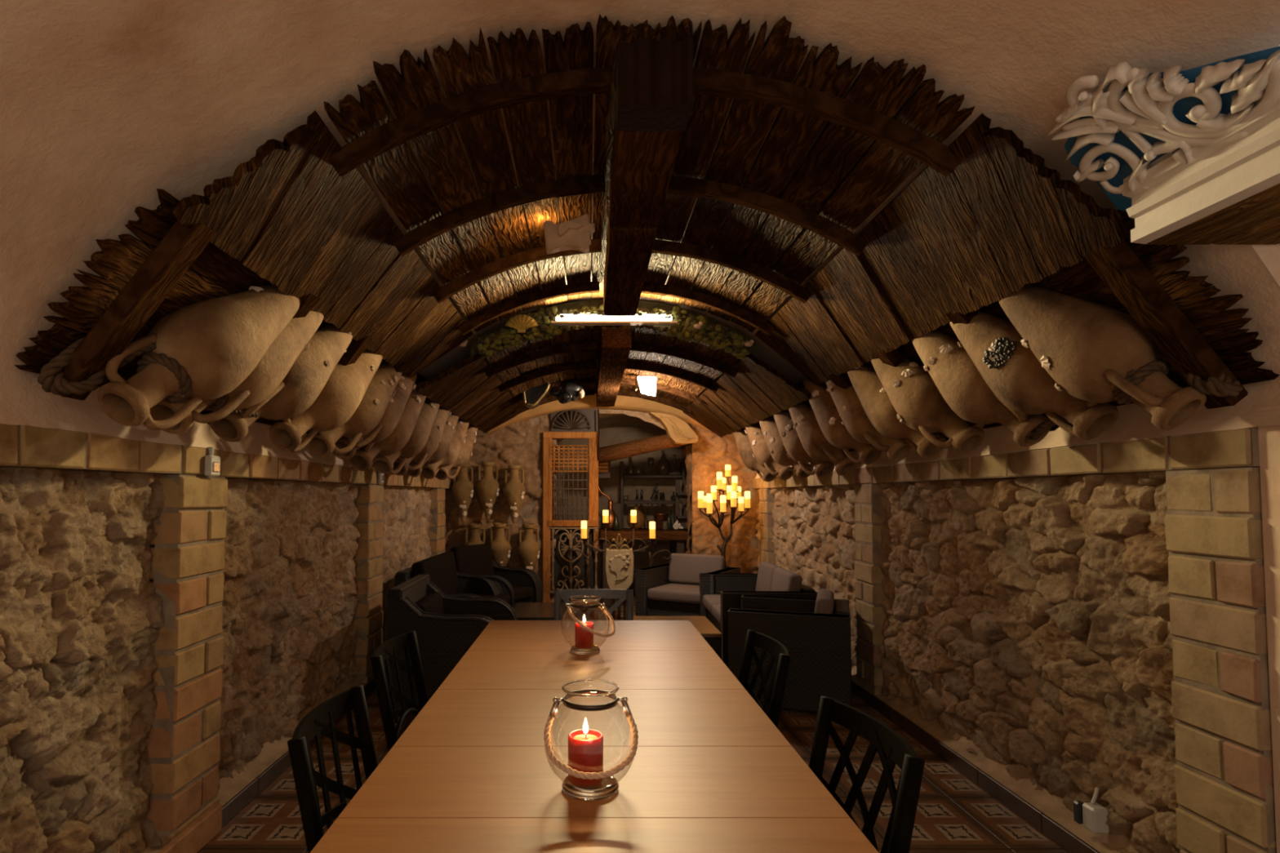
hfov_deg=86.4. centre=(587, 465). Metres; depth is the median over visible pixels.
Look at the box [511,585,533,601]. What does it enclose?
seat cushion
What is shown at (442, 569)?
cushion
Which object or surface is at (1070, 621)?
wall
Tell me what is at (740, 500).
candle
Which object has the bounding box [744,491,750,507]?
candle
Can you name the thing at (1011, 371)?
clay piece
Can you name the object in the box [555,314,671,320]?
diffuser
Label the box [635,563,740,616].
armchair
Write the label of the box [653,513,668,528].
bucket
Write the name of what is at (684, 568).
cushion
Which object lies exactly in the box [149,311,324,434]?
clay piece
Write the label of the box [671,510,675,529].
bottle
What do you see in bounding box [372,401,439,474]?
clay piece
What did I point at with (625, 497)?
glass cup
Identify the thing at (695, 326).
seashell
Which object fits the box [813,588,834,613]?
cushion
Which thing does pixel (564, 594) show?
dining chair
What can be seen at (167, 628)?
wall
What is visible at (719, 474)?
candle
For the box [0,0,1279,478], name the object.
ceiling
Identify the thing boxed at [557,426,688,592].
wall
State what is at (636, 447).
log beam
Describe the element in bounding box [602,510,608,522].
candle
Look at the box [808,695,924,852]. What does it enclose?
dining chair
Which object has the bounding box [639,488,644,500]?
figurine
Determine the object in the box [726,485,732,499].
candle
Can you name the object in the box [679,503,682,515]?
stemmed glass
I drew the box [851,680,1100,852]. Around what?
baseboard
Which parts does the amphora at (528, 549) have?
handle, handle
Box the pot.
[604,499,616,529]
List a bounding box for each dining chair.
[287,684,377,852]
[370,631,428,751]
[554,588,633,620]
[737,629,791,727]
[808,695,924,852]
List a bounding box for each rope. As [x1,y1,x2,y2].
[37,337,191,403]
[204,393,259,417]
[1008,417,1065,440]
[1112,354,1242,404]
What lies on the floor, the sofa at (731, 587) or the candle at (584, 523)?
the sofa at (731, 587)
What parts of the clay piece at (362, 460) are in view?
handle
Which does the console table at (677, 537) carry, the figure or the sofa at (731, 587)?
the figure
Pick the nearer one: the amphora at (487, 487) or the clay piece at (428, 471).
the clay piece at (428, 471)
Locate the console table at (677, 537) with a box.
[599,528,687,606]
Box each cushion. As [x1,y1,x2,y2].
[411,551,459,593]
[415,591,444,614]
[449,543,494,574]
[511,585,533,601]
[647,582,700,604]
[668,553,724,584]
[702,594,720,613]
[711,604,720,624]
[755,560,782,591]
[770,567,802,591]
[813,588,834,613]
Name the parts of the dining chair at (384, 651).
post, rail, rail, post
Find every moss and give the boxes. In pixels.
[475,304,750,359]
[476,304,747,358]
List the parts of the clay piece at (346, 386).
handle, handle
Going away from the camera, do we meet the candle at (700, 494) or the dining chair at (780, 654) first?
the dining chair at (780, 654)
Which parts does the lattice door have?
post, rail, rail, grille rail, panel, post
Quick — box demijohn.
[656,449,670,475]
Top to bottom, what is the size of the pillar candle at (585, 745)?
0.126 m
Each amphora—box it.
[452,462,474,521]
[465,523,485,545]
[476,461,499,519]
[489,522,511,566]
[502,464,525,523]
[517,523,540,570]
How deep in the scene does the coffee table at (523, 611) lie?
5.60 m
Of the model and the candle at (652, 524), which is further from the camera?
the candle at (652, 524)
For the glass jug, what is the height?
0.110 m
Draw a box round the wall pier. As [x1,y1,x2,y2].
[1249,44,1279,852]
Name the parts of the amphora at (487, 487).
handle, handle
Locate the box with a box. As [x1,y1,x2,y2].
[598,461,610,478]
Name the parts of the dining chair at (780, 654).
post, rail, post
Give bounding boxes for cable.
[597,409,599,460]
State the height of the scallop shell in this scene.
0.116 m
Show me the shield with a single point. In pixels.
(619, 562)
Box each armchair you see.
[386,574,517,710]
[456,558,542,605]
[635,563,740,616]
[727,594,852,711]
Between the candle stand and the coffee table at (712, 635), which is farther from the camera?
the candle stand
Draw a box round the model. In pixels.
[522,377,550,408]
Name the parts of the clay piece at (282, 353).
handle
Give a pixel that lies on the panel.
(1182, 106)
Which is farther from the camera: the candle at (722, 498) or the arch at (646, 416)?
the arch at (646, 416)
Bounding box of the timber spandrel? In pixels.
[648,412,697,444]
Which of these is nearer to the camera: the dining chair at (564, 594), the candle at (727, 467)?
the dining chair at (564, 594)
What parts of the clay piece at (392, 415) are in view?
handle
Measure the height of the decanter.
0.280 m
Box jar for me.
[626,505,645,529]
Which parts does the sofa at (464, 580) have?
backrest frame, arm, arm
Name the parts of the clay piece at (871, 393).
handle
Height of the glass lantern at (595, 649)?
0.211 m
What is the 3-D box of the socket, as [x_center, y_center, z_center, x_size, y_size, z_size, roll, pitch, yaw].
[1.869,1.272,2.520,0.081,0.143,0.094,0,-3,0]
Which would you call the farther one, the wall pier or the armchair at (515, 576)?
the armchair at (515, 576)
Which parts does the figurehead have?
arm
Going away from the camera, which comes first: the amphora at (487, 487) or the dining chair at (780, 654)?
the dining chair at (780, 654)
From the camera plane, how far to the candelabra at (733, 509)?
7.03 m
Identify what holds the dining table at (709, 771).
on the floor
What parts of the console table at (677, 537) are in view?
leg, leg, leg, leg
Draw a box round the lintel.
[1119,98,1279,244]
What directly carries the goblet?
on the shelf unit at (622, 476)
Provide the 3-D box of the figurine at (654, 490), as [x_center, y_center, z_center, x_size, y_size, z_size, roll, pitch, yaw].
[0.902,0.349,9.244,0.115,0.246,0.050,0,-3,0]
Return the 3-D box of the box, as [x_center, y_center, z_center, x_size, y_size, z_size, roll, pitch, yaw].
[0.189,0.030,8.710,0.196,0.267,0.195,0,-3,0]
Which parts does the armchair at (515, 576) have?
arm, arm, seat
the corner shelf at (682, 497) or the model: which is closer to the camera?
the model
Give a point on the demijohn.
(663, 467)
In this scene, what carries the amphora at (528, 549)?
attached to the wall at (521, 442)
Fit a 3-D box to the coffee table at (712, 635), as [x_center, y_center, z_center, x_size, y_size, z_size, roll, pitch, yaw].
[0.625,1.375,5.014,0.600,0.410,0.700,0,-3,0]
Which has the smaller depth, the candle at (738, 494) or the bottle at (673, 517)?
the candle at (738, 494)
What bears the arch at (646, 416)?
attached to the wall at (521, 442)
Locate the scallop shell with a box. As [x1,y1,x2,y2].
[505,314,537,333]
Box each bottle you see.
[626,456,634,475]
[666,510,671,529]
[670,491,675,500]
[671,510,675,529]
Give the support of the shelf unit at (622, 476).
on the console table at (677, 537)
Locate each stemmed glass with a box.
[679,480,682,492]
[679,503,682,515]
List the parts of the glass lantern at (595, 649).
rope handle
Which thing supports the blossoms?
on the console table at (677, 537)
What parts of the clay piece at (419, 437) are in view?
handle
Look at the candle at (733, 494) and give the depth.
6.91 m
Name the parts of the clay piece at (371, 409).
handle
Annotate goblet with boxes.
[647,457,653,475]
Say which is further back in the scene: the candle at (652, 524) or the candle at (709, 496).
the candle at (652, 524)
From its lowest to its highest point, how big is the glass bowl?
0.125 m
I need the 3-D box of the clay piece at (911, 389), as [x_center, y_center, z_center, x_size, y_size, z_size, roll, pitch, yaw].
[1.575,-0.343,3.242,0.579,0.595,0.280,-3,-4,45]
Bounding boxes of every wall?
[0,423,453,852]
[444,413,760,602]
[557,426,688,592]
[752,426,1276,852]
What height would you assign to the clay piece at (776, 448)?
0.596 m
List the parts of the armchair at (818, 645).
arm, backrest frame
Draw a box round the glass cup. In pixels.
[623,495,628,500]
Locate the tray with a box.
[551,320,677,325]
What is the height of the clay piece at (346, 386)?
0.657 m
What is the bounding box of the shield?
[604,533,633,620]
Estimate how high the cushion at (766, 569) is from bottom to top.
0.312 m
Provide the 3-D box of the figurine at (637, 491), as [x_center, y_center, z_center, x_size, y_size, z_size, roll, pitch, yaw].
[0.668,0.397,9.242,0.070,0.150,0.050,0,-3,0]
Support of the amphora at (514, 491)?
attached to the wall at (521, 442)
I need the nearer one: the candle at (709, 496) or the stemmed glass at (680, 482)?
the candle at (709, 496)
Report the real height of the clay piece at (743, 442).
0.597 m
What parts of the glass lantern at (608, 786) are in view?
rope handle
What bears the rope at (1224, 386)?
attached to the clay piece at (1089, 348)
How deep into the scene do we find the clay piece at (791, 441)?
4.97 m
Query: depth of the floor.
3.00 m
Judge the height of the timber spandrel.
0.334 m
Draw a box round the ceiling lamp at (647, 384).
[635,375,657,396]
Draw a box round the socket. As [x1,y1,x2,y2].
[1073,786,1109,834]
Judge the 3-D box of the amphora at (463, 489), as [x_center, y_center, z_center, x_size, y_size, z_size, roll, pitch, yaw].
[-1.358,0.290,7.428,0.254,0.645,0.240,-1,-3,18]
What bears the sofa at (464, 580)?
on the floor
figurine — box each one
[634,489,639,500]
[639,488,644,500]
[650,482,658,500]
[659,492,664,500]
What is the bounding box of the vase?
[612,515,619,530]
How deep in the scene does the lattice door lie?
7.54 m
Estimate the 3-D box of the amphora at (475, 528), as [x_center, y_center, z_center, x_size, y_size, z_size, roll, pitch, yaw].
[-1.223,0.950,7.401,0.254,0.645,0.241,0,-3,4]
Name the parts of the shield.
support post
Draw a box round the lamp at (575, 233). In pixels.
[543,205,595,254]
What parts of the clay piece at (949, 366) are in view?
handle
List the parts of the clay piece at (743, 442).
handle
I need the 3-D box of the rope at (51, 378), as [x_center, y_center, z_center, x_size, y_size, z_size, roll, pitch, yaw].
[-1.381,-0.291,1.997,0.153,0.204,0.377,-3,-4,45]
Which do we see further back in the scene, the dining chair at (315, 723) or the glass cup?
the glass cup
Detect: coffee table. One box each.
[512,602,567,620]
[633,616,722,659]
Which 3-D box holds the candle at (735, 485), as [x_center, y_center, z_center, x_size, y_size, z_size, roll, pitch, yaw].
[1.519,0.186,7.039,0.059,0.159,0.058,0,-3,0]
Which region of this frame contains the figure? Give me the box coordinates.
[641,503,648,528]
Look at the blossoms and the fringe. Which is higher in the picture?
the fringe
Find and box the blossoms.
[672,520,687,530]
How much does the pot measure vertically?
0.380 m
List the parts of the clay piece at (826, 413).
handle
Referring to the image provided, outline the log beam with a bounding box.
[598,434,690,463]
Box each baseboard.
[222,667,386,826]
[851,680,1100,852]
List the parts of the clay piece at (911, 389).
handle, handle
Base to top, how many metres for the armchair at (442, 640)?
0.770 m
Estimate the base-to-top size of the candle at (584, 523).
0.184 m
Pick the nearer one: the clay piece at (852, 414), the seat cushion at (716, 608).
the clay piece at (852, 414)
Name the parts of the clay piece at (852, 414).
handle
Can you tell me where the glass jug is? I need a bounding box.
[662,521,668,530]
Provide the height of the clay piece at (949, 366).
0.597 m
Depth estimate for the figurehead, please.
6.27 m
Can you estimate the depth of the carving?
1.52 m
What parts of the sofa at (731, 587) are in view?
seat, arm, arm, backrest frame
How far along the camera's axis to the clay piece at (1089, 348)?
2.05 m
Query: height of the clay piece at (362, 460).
0.652 m
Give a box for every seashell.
[693,321,702,328]
[744,339,754,346]
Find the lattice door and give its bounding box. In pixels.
[542,408,598,605]
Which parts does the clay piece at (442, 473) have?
handle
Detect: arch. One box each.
[488,376,709,433]
[598,408,690,447]
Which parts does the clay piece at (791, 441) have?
handle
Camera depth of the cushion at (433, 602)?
4.68 m
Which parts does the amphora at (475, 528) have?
handle, handle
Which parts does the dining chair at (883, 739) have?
post, rail, post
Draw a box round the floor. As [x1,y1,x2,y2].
[196,592,1068,852]
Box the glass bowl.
[633,466,644,475]
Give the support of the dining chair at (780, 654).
on the floor
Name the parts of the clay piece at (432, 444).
handle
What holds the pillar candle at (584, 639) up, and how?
in the glass lantern at (595, 649)
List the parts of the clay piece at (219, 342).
handle, handle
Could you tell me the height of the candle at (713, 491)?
0.150 m
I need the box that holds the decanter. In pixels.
[667,454,681,475]
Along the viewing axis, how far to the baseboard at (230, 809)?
3.11 m
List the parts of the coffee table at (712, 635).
leg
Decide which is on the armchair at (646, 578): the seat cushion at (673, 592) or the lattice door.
the seat cushion at (673, 592)
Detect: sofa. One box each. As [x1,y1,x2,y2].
[394,567,514,608]
[699,573,817,667]
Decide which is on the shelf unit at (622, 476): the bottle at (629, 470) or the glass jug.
the bottle at (629, 470)
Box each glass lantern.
[543,678,638,799]
[560,595,615,654]
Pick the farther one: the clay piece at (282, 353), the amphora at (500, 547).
the amphora at (500, 547)
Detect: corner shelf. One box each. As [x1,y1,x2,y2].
[675,479,688,506]
[675,502,687,528]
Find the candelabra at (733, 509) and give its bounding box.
[696,476,751,568]
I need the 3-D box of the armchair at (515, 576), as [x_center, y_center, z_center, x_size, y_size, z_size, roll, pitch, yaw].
[-0.992,1.277,6.848,0.754,0.770,0.829,-1,-3,29]
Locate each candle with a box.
[568,717,603,786]
[574,613,593,648]
[581,520,586,538]
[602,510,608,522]
[631,510,636,522]
[649,521,655,538]
[697,491,703,507]
[703,496,706,507]
[706,493,712,513]
[711,485,716,499]
[716,471,722,488]
[720,495,725,511]
[722,477,725,490]
[724,464,730,476]
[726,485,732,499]
[730,491,736,506]
[732,475,737,491]
[736,486,741,497]
[737,497,743,511]
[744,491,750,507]
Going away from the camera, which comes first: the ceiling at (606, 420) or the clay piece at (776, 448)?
the clay piece at (776, 448)
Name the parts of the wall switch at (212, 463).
switch lid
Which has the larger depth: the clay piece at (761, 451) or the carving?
the clay piece at (761, 451)
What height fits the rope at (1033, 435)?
0.121 m
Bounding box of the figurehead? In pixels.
[549,377,584,402]
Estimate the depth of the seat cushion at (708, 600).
6.12 m
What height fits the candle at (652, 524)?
0.176 m
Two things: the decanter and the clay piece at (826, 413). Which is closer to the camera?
the clay piece at (826, 413)
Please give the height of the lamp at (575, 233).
0.221 m
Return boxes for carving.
[1046,49,1279,194]
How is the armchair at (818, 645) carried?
on the floor
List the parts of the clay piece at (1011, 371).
handle, handle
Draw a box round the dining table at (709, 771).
[310,620,879,852]
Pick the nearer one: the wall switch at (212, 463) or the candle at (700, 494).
the wall switch at (212, 463)
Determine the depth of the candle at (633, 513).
7.32 m
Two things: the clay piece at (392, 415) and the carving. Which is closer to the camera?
the carving
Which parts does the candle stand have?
leg, arm, leg, rail, leg, arm, leg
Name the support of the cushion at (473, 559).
on the seat cushion at (521, 593)
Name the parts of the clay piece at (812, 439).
handle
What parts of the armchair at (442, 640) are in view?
backrest frame, arm, arm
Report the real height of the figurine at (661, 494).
0.113 m
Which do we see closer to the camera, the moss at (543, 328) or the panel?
the panel
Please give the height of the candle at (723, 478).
0.136 m
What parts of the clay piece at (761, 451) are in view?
handle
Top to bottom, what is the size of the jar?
0.315 m
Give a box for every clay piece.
[97,284,300,430]
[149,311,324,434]
[209,323,352,442]
[268,348,382,452]
[306,361,402,457]
[332,372,417,459]
[349,381,426,471]
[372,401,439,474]
[392,405,451,475]
[406,413,458,476]
[420,417,468,479]
[435,425,477,479]
[733,430,777,481]
[744,422,794,479]
[759,416,813,478]
[773,409,834,477]
[788,402,856,475]
[802,378,882,464]
[826,379,912,462]
[847,363,946,457]
[871,356,984,453]
[911,329,1050,447]
[949,310,1119,439]
[998,284,1206,430]
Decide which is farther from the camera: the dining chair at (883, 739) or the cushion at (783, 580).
the cushion at (783, 580)
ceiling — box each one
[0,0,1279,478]
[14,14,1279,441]
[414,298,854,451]
[557,413,665,443]
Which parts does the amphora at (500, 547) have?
handle, handle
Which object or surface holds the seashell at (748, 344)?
attached to the moss at (543, 328)
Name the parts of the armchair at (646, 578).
arm, seat, arm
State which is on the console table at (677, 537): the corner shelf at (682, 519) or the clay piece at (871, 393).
the corner shelf at (682, 519)
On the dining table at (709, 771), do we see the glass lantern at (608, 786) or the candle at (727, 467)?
the glass lantern at (608, 786)
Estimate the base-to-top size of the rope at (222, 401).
0.137 m
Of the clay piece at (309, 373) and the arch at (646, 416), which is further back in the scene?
the arch at (646, 416)
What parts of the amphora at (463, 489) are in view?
handle, handle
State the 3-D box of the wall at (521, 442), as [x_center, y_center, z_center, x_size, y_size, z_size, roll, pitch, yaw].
[0.165,0.360,7.707,3.603,2.780,0.457,0,-3,0]
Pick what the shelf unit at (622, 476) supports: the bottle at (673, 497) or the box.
the bottle at (673, 497)
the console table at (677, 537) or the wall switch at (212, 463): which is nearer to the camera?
the wall switch at (212, 463)
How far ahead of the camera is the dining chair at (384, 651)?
2.29 m
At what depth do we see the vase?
8.50 m
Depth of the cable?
7.48 m
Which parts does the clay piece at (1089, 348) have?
handle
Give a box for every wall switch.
[204,446,220,476]
[377,471,384,483]
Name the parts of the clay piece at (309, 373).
handle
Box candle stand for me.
[567,522,671,620]
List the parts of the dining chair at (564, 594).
post, rail, post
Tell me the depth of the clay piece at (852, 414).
3.79 m
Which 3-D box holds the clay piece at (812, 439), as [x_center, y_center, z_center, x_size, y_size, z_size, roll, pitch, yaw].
[1.595,-0.223,4.693,0.278,0.597,0.596,1,-3,-15]
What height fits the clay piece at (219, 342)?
0.657 m
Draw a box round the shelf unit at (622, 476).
[619,461,684,530]
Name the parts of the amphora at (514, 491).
handle, handle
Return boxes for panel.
[1063,46,1279,211]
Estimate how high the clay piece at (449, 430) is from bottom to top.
0.655 m
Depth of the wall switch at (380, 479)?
4.87 m
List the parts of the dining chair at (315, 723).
post, rail, post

